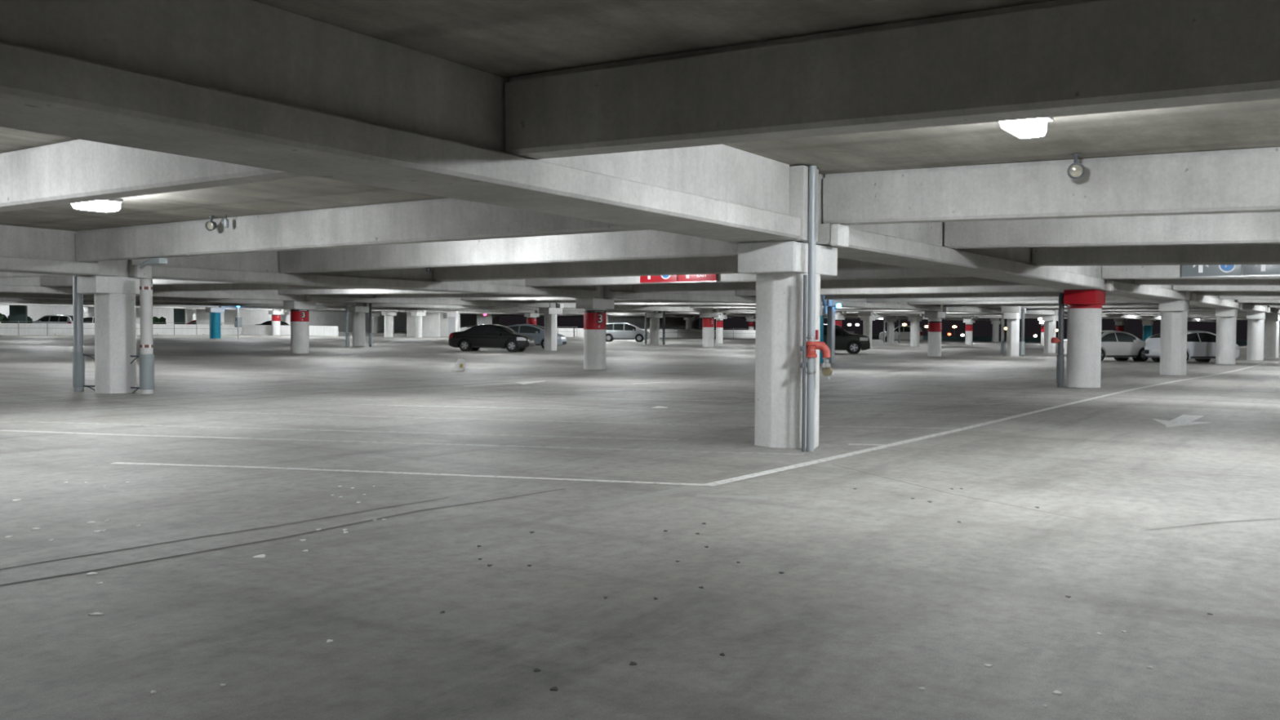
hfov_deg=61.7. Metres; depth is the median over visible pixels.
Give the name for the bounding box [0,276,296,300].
ceiling beam
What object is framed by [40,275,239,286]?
ceiling beam
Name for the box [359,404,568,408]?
parking line
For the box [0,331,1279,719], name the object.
floor
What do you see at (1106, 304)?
ceiling beam
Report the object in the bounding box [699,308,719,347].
concrete column
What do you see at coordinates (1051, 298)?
ceiling beam
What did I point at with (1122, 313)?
ceiling beam
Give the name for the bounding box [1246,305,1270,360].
concrete column
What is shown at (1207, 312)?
ceiling beam
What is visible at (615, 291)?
ceiling beam
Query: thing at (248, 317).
wall
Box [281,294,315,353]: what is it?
concrete column
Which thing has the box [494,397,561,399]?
parking line
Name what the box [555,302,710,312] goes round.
ceiling beam
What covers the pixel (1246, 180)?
ceiling beam
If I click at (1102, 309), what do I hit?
ceiling beam
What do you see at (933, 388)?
line marking
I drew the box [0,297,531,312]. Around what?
ceiling beam
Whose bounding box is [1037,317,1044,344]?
concrete column
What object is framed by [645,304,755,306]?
ceiling beam
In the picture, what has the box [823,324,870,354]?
car
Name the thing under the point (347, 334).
pipe
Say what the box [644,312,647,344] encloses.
pipe
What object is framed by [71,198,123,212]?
ceiling light
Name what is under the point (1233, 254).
ceiling beam
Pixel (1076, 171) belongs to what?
ceiling spotlight
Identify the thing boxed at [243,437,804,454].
parking line
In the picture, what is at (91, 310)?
concrete column
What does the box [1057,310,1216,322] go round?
ceiling beam
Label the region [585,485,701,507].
ghost line marking
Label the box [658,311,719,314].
ceiling beam
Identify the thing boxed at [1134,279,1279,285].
ceiling beam
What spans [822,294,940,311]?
ceiling beam
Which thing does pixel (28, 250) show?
ceiling beam
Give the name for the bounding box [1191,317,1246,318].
ceiling beam
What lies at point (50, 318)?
car
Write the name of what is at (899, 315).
ceiling beam
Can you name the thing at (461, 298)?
ceiling beam
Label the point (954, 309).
ceiling beam
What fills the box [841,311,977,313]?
ceiling beam
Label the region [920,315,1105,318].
ceiling beam
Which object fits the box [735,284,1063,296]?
ceiling beam
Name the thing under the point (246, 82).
ceiling beam
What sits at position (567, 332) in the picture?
wall
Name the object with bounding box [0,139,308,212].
ceiling beam
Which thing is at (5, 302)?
ceiling beam
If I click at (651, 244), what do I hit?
ceiling beam
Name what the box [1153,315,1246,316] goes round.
ceiling beam
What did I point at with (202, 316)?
wall pier
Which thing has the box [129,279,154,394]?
pipe
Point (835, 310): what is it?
ceiling beam
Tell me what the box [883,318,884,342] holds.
pipe
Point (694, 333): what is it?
wall
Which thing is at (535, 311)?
ceiling beam
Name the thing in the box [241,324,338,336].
wall
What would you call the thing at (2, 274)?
ceiling beam
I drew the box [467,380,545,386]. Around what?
arrow marking
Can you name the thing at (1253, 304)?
ceiling beam
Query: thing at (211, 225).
ceiling spotlight
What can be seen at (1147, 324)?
concrete column
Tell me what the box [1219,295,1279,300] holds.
ceiling beam
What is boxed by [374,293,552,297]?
ceiling beam
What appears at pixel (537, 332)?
car
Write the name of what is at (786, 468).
line marking
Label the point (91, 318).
car
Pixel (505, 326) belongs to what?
wire fence
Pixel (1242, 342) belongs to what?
wall
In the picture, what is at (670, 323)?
wall
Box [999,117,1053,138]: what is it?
ceiling light
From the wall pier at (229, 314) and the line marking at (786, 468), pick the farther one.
the wall pier at (229, 314)
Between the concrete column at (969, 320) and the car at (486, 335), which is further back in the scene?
the concrete column at (969, 320)
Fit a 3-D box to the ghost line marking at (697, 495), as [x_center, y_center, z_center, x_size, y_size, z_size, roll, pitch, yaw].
[0.794,1.183,9.279,0.630,0.001,0.387,1,2,34]
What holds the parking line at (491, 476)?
on the floor at (882, 595)
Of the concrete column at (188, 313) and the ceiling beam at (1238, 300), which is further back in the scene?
the concrete column at (188, 313)
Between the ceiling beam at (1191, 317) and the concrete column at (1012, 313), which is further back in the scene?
the ceiling beam at (1191, 317)
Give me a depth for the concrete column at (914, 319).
90.56 m
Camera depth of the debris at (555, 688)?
4.30 m
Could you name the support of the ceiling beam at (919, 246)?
attached to the ceiling at (505, 38)
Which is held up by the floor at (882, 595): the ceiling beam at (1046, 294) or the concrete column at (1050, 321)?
the concrete column at (1050, 321)
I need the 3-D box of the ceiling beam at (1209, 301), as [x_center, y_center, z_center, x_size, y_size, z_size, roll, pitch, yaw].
[22.115,-2.597,42.044,1.000,0.887,14.141,1,2,35]
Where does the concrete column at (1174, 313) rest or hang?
on the floor at (882, 595)
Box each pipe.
[72,275,94,391]
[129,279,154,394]
[345,302,349,346]
[368,303,372,346]
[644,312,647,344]
[662,311,665,344]
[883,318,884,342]
[897,316,900,342]
[1000,312,1004,355]
[1020,309,1024,356]
[1050,293,1064,386]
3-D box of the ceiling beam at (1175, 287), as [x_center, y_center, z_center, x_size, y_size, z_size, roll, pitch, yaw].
[23.453,-2.204,30.027,15.369,0.952,0.354,1,2,34]
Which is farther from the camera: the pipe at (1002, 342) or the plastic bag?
the pipe at (1002, 342)
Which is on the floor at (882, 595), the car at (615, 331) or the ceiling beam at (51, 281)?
the car at (615, 331)
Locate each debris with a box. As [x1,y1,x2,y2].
[533,668,541,671]
[549,686,558,690]
[629,661,636,665]
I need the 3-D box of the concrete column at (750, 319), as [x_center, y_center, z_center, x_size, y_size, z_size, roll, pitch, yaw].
[14.511,-4.585,139.476,1.110,3.383,1.290,1,2,34]
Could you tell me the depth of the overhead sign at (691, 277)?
30.54 m
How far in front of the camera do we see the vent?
111.56 m
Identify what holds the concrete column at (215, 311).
on the floor at (882, 595)
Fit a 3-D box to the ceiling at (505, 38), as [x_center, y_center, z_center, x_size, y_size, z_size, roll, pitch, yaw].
[-12.757,-4.967,83.825,144.000,1.877,156.000,1,2,34]
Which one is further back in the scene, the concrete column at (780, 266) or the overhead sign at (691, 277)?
the overhead sign at (691, 277)
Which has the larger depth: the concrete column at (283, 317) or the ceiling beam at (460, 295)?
the concrete column at (283, 317)
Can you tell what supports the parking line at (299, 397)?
on the floor at (882, 595)
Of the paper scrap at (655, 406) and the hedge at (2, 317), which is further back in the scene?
the hedge at (2, 317)
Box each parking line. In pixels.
[0,421,677,439]
[0,430,243,438]
[111,462,706,485]
[175,370,315,374]
[205,411,959,428]
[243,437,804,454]
[284,364,390,368]
[298,397,382,399]
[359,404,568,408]
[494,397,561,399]
[514,371,608,377]
[586,390,672,391]
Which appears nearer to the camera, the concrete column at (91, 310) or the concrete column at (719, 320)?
the concrete column at (719, 320)
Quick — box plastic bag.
[451,358,465,371]
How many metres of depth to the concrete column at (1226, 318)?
48.11 m
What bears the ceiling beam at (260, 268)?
attached to the ceiling at (505, 38)
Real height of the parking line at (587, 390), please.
0.001 m
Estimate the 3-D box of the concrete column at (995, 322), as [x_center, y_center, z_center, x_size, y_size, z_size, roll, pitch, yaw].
[41.991,-3.795,126.347,1.110,3.383,1.290,1,2,34]
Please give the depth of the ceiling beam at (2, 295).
58.22 m
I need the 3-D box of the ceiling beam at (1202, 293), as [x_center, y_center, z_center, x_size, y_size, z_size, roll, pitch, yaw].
[26.532,-2.312,34.401,15.237,0.949,0.354,1,2,34]
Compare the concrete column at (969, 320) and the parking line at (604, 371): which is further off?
the concrete column at (969, 320)
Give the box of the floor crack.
[0,488,566,585]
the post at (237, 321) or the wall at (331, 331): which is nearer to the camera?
the post at (237, 321)
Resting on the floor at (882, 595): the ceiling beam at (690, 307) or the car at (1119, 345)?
the car at (1119, 345)
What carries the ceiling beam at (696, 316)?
attached to the ceiling at (505, 38)
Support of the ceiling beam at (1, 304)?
attached to the ceiling at (505, 38)
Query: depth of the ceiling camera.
23.53 m
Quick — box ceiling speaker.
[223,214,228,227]
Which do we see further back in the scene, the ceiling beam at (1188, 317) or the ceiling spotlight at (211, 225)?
the ceiling beam at (1188, 317)
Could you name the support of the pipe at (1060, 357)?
on the floor at (882, 595)
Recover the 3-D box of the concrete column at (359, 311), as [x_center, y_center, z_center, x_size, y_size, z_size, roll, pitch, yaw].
[-17.782,-2.574,67.920,1.110,3.383,1.290,1,2,34]
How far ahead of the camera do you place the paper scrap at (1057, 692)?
4.29 m
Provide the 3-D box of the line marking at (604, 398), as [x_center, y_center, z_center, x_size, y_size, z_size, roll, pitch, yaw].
[0.735,0.817,21.894,2.748,0.001,1.399,1,2,34]
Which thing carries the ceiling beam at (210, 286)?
attached to the ceiling at (505, 38)
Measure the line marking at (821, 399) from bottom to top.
0.001 m
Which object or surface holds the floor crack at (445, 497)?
on the floor at (882, 595)
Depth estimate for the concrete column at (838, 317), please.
80.69 m
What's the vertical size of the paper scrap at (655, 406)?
0.004 m
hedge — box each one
[0,313,32,323]
[152,316,166,324]
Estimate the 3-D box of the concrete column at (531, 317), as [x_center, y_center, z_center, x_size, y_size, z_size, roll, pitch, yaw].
[-10.007,-3.537,99.313,1.110,3.383,1.290,1,2,34]
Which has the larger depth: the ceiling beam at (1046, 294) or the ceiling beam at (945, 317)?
the ceiling beam at (945, 317)
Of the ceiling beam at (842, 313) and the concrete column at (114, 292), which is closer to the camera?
the concrete column at (114, 292)
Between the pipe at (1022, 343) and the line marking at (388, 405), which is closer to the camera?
the line marking at (388, 405)
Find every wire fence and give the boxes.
[0,320,209,335]
[460,325,577,337]
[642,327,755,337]
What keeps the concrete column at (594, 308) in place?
on the floor at (882, 595)
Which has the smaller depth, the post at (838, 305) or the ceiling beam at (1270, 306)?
the post at (838, 305)
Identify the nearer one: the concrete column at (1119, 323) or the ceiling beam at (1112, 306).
the ceiling beam at (1112, 306)
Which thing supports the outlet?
attached to the standpipe
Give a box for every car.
[31,315,73,323]
[83,315,94,324]
[186,320,222,324]
[255,320,290,325]
[448,324,535,351]
[501,324,567,349]
[605,322,649,342]
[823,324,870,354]
[879,325,923,342]
[1063,330,1148,361]
[1144,330,1239,362]
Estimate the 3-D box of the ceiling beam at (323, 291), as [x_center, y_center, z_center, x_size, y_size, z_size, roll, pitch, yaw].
[-8.773,-3.051,44.226,19.019,0.782,0.354,1,2,34]
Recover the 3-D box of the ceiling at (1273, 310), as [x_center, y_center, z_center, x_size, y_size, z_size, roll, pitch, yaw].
[34.019,-2.998,58.431,1.000,0.896,6.951,2,2,36]
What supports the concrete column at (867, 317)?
on the floor at (882, 595)
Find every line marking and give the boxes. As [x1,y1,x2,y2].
[388,404,1007,416]
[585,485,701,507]
[604,398,749,401]
[695,493,768,499]
[701,363,1266,485]
[821,399,1058,405]
[848,444,886,445]
[933,388,1111,392]
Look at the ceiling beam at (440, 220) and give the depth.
17.45 m
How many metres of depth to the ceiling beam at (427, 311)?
120.92 m
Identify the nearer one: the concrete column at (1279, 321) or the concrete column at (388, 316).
the concrete column at (1279, 321)
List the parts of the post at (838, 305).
post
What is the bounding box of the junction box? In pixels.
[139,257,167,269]
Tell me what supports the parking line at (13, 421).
on the floor at (882, 595)
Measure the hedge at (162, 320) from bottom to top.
1.746 m
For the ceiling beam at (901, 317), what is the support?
attached to the ceiling at (505, 38)
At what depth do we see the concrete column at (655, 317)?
85.79 m
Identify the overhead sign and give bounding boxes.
[640,274,716,283]
[1180,264,1279,277]
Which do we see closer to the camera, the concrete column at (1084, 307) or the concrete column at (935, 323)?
the concrete column at (1084, 307)
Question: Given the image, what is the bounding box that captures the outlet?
[822,359,831,368]
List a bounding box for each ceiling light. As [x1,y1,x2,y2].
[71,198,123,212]
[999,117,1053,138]
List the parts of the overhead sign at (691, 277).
panel, frame, panel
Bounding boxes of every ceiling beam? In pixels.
[0,0,800,241]
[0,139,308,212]
[0,224,98,275]
[0,271,72,277]
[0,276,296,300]
[0,292,355,306]
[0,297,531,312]
[0,301,211,307]
[0,302,272,310]
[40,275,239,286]
[75,197,649,262]
[128,251,597,297]
[170,283,368,291]
[278,229,737,273]
[278,288,460,294]
[279,309,583,317]
[306,293,549,307]
[364,302,654,312]
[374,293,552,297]
[399,310,702,319]
[433,256,911,281]
[460,297,638,300]
[504,0,1279,159]
[525,268,969,286]
[534,310,690,317]
[535,300,711,302]
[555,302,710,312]
[604,284,755,303]
[613,302,755,305]
[633,276,1026,292]
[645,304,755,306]
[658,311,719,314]
[689,306,858,308]
[691,315,755,318]
[712,308,893,318]
[723,313,907,320]
[728,308,893,310]
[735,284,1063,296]
[815,173,1102,288]
[822,146,1279,225]
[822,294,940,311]
[824,291,1118,299]
[835,310,910,311]
[841,311,952,312]
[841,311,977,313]
[841,312,1028,315]
[866,296,1146,302]
[876,314,1041,315]
[898,315,1067,317]
[902,315,1067,316]
[908,299,1159,304]
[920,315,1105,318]
[942,304,1054,315]
[944,212,1279,248]
[945,302,1190,306]
[945,316,1108,318]
[960,317,1127,319]
[986,305,1201,308]
[1026,306,1215,310]
[1031,244,1279,266]
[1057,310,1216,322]
[1063,309,1215,311]
[1098,279,1185,299]
[1102,264,1279,279]
[1102,311,1242,312]
[1102,311,1246,313]
[1121,313,1246,315]
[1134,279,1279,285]
[1137,314,1246,315]
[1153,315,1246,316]
[1173,284,1279,291]
[1187,316,1246,317]
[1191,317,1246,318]
[1200,291,1279,296]
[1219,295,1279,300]
[1237,299,1279,302]
[1252,302,1279,305]
[1269,305,1279,307]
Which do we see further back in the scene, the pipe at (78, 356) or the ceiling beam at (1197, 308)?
the ceiling beam at (1197, 308)
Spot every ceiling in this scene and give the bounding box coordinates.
[0,0,1279,231]
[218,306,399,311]
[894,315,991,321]
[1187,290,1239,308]
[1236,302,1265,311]
[1264,305,1279,314]
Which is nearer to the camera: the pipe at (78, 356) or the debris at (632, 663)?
the debris at (632, 663)
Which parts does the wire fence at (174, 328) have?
rail, rail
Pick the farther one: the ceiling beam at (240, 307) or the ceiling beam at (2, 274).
the ceiling beam at (240, 307)
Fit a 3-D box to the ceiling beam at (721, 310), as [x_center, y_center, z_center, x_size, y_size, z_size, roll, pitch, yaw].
[15.189,-4.280,93.298,2.174,0.892,37.480,1,2,34]
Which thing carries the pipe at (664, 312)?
on the floor at (882, 595)
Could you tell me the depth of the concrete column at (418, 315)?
106.17 m
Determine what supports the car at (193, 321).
on the floor at (882, 595)
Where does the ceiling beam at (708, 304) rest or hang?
attached to the ceiling at (505, 38)
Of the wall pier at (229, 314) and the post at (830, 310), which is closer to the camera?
the post at (830, 310)
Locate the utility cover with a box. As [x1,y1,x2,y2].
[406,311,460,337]
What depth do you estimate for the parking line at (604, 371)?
33.88 m
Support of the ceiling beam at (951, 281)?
attached to the ceiling at (505, 38)
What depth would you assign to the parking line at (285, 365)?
37.69 m
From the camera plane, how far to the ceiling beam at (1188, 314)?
85.87 m
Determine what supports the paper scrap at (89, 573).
on the floor at (882, 595)
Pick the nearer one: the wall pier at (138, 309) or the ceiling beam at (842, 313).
the ceiling beam at (842, 313)
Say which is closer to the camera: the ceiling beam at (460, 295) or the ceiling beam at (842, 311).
the ceiling beam at (460, 295)
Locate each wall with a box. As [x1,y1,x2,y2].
[0,305,499,331]
[0,323,240,335]
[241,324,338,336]
[460,327,573,337]
[573,328,854,337]
[608,316,698,329]
[871,334,1247,345]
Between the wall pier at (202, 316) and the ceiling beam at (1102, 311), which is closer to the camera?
the ceiling beam at (1102, 311)
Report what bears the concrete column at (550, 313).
on the floor at (882, 595)
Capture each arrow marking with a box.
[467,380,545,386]
[1153,414,1211,426]
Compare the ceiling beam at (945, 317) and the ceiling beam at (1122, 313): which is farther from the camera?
the ceiling beam at (945, 317)
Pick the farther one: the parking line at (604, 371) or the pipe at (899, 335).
the pipe at (899, 335)
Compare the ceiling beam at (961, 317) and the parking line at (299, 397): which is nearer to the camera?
the parking line at (299, 397)
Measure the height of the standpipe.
3.382 m
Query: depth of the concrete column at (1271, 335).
61.50 m
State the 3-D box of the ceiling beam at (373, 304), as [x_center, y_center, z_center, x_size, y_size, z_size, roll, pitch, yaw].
[-8.460,-4.019,76.777,25.629,0.926,0.979,-1,2,-44]
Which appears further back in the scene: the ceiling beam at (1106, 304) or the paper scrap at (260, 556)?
the ceiling beam at (1106, 304)
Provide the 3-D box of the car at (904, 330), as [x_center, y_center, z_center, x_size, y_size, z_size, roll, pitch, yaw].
[27.745,-2.725,114.057,4.490,1.825,2.151,1,2,9]
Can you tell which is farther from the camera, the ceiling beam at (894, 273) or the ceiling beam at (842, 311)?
the ceiling beam at (842, 311)
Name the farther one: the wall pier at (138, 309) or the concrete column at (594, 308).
the wall pier at (138, 309)
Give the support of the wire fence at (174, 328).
on the floor at (882, 595)
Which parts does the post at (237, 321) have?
post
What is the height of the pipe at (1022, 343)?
2.700 m
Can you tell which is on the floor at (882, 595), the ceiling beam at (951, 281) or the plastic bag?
the plastic bag
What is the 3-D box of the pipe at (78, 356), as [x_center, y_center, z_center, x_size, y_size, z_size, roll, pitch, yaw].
[-12.129,-0.632,23.408,0.656,2.752,0.241,1,2,25]
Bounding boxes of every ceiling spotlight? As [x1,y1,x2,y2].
[204,215,217,231]
[1066,153,1085,179]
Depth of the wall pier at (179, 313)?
105.34 m
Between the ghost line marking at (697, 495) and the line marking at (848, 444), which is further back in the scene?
the line marking at (848, 444)
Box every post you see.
[234,306,242,338]
[826,306,834,363]
[833,303,840,363]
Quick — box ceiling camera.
[426,267,431,272]
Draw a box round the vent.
[443,313,447,318]
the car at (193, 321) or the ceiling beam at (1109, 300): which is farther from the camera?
the car at (193, 321)
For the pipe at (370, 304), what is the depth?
66.84 m
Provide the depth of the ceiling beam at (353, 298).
55.67 m
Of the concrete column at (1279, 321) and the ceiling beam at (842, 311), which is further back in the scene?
the ceiling beam at (842, 311)
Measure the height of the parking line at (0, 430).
0.001 m
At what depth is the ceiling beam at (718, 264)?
27.05 m
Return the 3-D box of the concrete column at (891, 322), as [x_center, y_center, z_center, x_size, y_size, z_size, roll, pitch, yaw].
[25.686,-3.436,109.643,1.110,3.383,1.290,1,2,34]
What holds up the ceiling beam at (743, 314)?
attached to the ceiling at (505, 38)
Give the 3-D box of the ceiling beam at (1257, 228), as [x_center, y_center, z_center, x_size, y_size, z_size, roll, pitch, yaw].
[11.460,-1.776,12.865,15.734,0.957,0.354,1,2,34]
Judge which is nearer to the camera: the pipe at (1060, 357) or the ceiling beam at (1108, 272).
the ceiling beam at (1108, 272)
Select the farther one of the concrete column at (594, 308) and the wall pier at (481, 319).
the wall pier at (481, 319)
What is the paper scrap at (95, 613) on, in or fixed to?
on the floor at (882, 595)
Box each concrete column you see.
[72,259,152,393]
[83,306,94,316]
[185,308,195,324]
[205,306,224,338]
[268,309,284,335]
[280,311,288,322]
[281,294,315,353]
[348,302,368,346]
[367,312,380,333]
[381,311,396,337]
[409,310,426,337]
[524,310,539,324]
[538,302,564,350]
[575,284,616,369]
[646,311,662,344]
[682,315,695,337]
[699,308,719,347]
[714,312,728,343]
[728,164,848,448]
[745,316,755,329]
[819,294,831,363]
[835,311,846,327]
[858,311,876,346]
[884,315,897,342]
[906,313,924,346]
[922,304,948,356]
[961,315,977,345]
[990,318,1001,342]
[1001,306,1026,355]
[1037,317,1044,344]
[1041,310,1057,353]
[1057,265,1113,388]
[1113,319,1126,331]
[1140,319,1155,341]
[1154,290,1195,375]
[1212,299,1243,364]
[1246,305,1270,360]
[1263,314,1279,357]
[1278,320,1279,355]
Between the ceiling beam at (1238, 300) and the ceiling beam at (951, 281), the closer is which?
the ceiling beam at (951, 281)
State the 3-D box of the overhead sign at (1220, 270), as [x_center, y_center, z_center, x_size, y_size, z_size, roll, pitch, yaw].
[14.600,-2.196,24.656,3.880,0.515,0.028,1,2,34]
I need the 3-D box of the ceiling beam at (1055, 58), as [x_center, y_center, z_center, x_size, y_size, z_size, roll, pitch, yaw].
[5.511,-1.603,4.178,15.720,0.959,0.354,1,2,34]
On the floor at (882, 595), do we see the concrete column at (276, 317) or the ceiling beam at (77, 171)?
the concrete column at (276, 317)
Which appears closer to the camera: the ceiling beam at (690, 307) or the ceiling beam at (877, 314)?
the ceiling beam at (690, 307)
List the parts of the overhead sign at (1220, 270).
panel, frame, panel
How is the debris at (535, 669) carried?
on the floor at (882, 595)
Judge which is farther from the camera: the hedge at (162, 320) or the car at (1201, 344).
the hedge at (162, 320)
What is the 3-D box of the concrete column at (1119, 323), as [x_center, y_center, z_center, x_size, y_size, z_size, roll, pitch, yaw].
[51.522,-3.290,114.970,1.110,3.383,1.290,1,2,34]
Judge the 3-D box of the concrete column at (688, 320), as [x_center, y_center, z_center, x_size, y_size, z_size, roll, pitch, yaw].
[6.064,-4.436,131.932,1.110,3.383,1.290,1,2,34]
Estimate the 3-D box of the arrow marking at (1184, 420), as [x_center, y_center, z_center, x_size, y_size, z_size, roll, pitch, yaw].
[8.803,0.990,17.456,0.930,0.001,2.900,1,2,34]
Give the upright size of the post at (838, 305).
2.610 m
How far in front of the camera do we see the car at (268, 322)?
119.31 m
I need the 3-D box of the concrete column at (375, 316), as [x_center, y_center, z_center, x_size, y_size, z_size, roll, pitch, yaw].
[-34.739,-5.227,140.129,1.110,3.383,1.290,1,2,34]
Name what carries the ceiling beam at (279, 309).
attached to the ceiling at (505, 38)
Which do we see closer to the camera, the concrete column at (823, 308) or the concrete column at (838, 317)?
the concrete column at (823, 308)
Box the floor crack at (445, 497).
[0,497,448,569]
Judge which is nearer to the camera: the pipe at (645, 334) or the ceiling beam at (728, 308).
the ceiling beam at (728, 308)
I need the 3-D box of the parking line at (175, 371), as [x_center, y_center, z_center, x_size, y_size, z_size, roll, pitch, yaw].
[-12.202,0.381,32.637,5.385,0.043,0.110,1,2,13]
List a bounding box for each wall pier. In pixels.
[8,305,27,323]
[136,307,140,324]
[173,308,185,324]
[195,309,209,324]
[224,309,236,324]
[476,313,491,325]
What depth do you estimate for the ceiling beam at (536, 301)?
57.82 m
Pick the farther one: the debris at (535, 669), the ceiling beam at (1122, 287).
the ceiling beam at (1122, 287)
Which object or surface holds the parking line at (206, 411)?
on the floor at (882, 595)
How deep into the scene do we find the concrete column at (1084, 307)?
27.35 m
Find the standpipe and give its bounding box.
[799,165,832,452]
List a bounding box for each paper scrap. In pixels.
[85,572,97,575]
[88,612,104,615]
[252,554,265,558]
[651,406,667,408]
[1051,690,1062,694]

